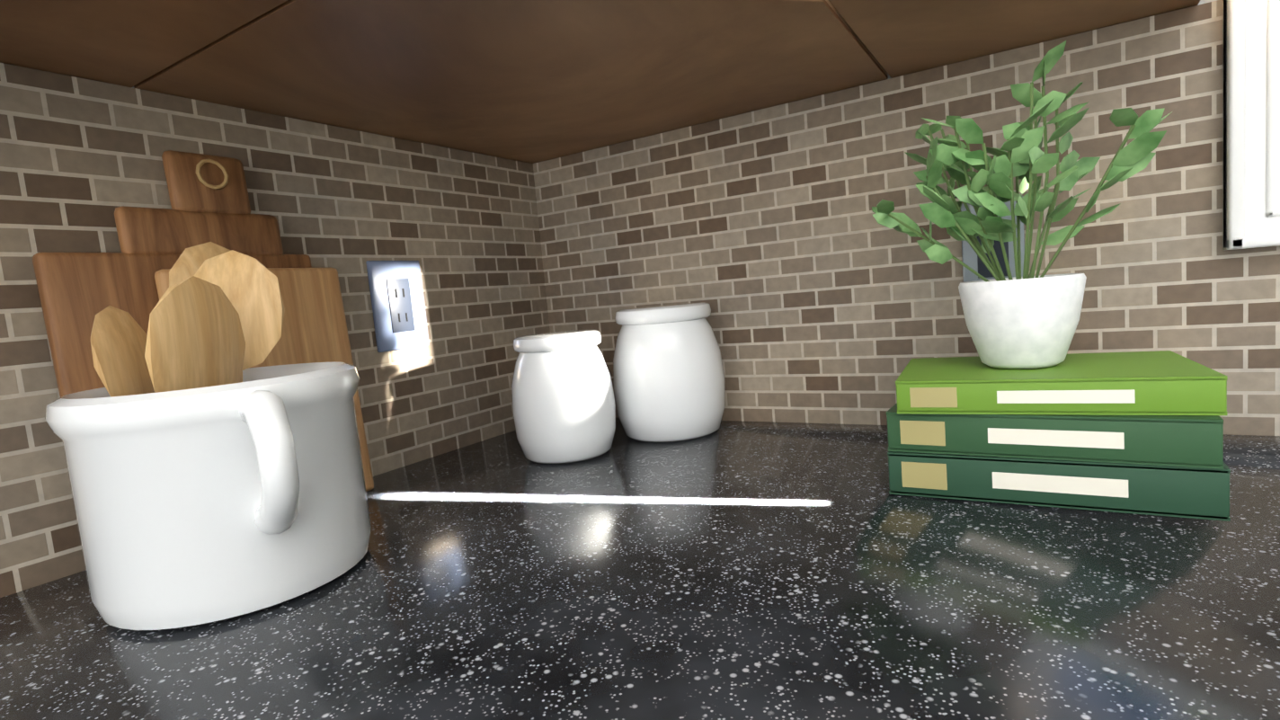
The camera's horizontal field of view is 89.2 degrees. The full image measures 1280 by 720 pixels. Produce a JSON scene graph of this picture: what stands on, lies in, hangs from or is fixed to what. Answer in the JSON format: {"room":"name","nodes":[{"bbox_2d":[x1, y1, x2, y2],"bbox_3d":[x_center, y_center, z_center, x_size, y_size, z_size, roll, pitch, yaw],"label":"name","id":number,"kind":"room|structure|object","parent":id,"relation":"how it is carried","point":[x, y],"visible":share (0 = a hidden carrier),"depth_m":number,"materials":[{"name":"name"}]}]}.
{"room":"kitchen","nodes":[
{"label":"kitchen","id":0,"kind":"room"},
{"bbox_2d":[0,62,550,597],"bbox_3d":[-1.188,-0.119,-0.314,0.158,2.750,3.540,-2,7,32],"label":"wall","id":1,"kind":"structure","parent":0,"point":[74,151],"depth_m":0.79,"materials":[{"name":"brown brick"}]},
{"bbox_2d":[0,0,287,87],"bbox_3d":[-0.506,-0.625,0.329,0.362,0.762,0.446,-2,7,32],"label":"upper cabinet","id":2,"kind":"object","parent":1,"relation":"attached to","point":[129,43],"visible":1,"depth_m":0.53,"materials":[{"name":"brown wood"}]},
{"bbox_2d":[365,260,428,352],"bbox_3d":[-0.335,-0.077,0.905,0.008,0.123,0.085,-2,7,32],"label":"electrical outlet","id":3,"kind":"object","parent":1,"relation":"attached to","point":[397,303],"visible":1,"depth_m":0.90,"materials":[{"name":"metal"},{"name":"plastic"}]},
{"bbox_2d":[133,0,888,163],"bbox_3d":[-0.127,-0.697,0.708,0.612,0.762,0.616,-2,7,32],"label":"upper cabinet","id":4,"kind":"object","parent":1,"relation":"attached to","point":[531,81],"visible":1,"depth_m":0.69,"materials":[{"name":"brown wood"}]},
{"bbox_2d":[535,0,1279,435],"bbox_3d":[1.378,-0.407,0.281,3.910,2.750,0.158,-2,7,32],"label":"wall","id":5,"kind":"structure","parent":0,"point":[796,266],"depth_m":0.87,"materials":[{"name":"brown brick"}]},
{"bbox_2d":[960,195,1024,282],"bbox_3d":[0.436,-0.136,0.802,0.068,0.124,0.008,-2,7,32],"label":"light switch","id":6,"kind":"object","parent":5,"relation":"attached to","point":[972,259],"visible":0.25,"depth_m":0.80,"materials":[{"name":"metal"},{"name":"plastic"}]},
{"bbox_2d":[828,0,1199,78],"bbox_3d":[0.330,-0.724,0.575,0.305,0.762,0.362,-2,7,32],"label":"upper cabinet","id":7,"kind":"object","parent":5,"relation":"attached to","point":[898,38],"visible":1,"depth_m":0.68,"materials":[{"name":"brown wood"}]},
{"bbox_2d":[1223,0,1279,249],"bbox_3d":[1.007,-0.613,0.372,1.014,0.979,0.034,-2,7,32],"label":"window","id":8,"kind":"structure","parent":5,"relation":"in","point":[1251,123],"depth_m":0.66,"materials":[{"name":"white"}]},
{"bbox_3d":[0.533,1.250,-1.159,3.910,0.100,3.900,-2,7,32],"label":"floor","id":9,"kind":"structure","parent":0,"visible":0},
{"bbox_3d":[0.028,0.624,0.632,0.894,0.877,0.930,-2,7,32],"label":"base cabinet","id":10,"kind":"object","parent":9,"relation":"on","visible":0},
{"bbox_2d":[0,417,1279,719],"bbox_3d":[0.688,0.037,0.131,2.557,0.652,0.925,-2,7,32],"label":"countertop","id":11,"kind":"structure","parent":10,"relation":"on","point":[764,571],"depth_m":0.43,"materials":[{"name":"stone"}]},
{"bbox_2d":[32,150,373,491],"bbox_3d":[-0.433,-0.019,0.675,0.061,0.394,0.268,-2,7,32],"label":"cutting boards","id":12,"kind":"object","parent":11,"relation":"on","point":[209,201],"visible":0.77,"depth_m":0.66,"materials":[{"name":"brown wood"}]},
{"bbox_2d":[44,241,371,630],"bbox_3d":[-0.327,0.039,0.525,0.258,0.290,0.214,-2,7,32],"label":"crock","id":13,"kind":"object","parent":11,"relation":"on","point":[213,477],"visible":1,"depth_m":0.46,"materials":[{"name":"white ceramic"}]},
{"bbox_2d":[511,329,615,463],"bbox_3d":[-0.105,0.046,0.887,0.140,0.165,0.140,-2,7,32],"label":"canister","id":14,"kind":"object","parent":11,"relation":"on","point":[564,407],"visible":1,"depth_m":0.83,"materials":[{"name":"white ceramic"}]},
{"bbox_2d":[613,302,725,442],"bbox_3d":[0.041,0.014,0.964,0.166,0.188,0.166,-2,7,32],"label":"canister","id":15,"kind":"object","parent":11,"relation":"on","point":[669,384],"visible":1,"depth_m":0.90,"materials":[{"name":"white ceramic"}]},
{"bbox_2d":[886,350,1230,521],"bbox_3d":[0.378,0.059,0.616,0.243,0.108,0.181,-2,7,32],"label":"books","id":16,"kind":"object","parent":11,"relation":"on","point":[1138,432],"visible":1,"depth_m":0.54,"materials":[{"name":"green paper"}]},
{"bbox_2d":[871,40,1172,368],"bbox_3d":[0.346,-0.131,0.617,0.240,0.272,0.166,-2,7,32],"label":"plant","id":17,"kind":"object","parent":16,"relation":"on","point":[1031,320],"visible":1,"depth_m":0.58,"materials":[{"name":"green plant"}]}
]}

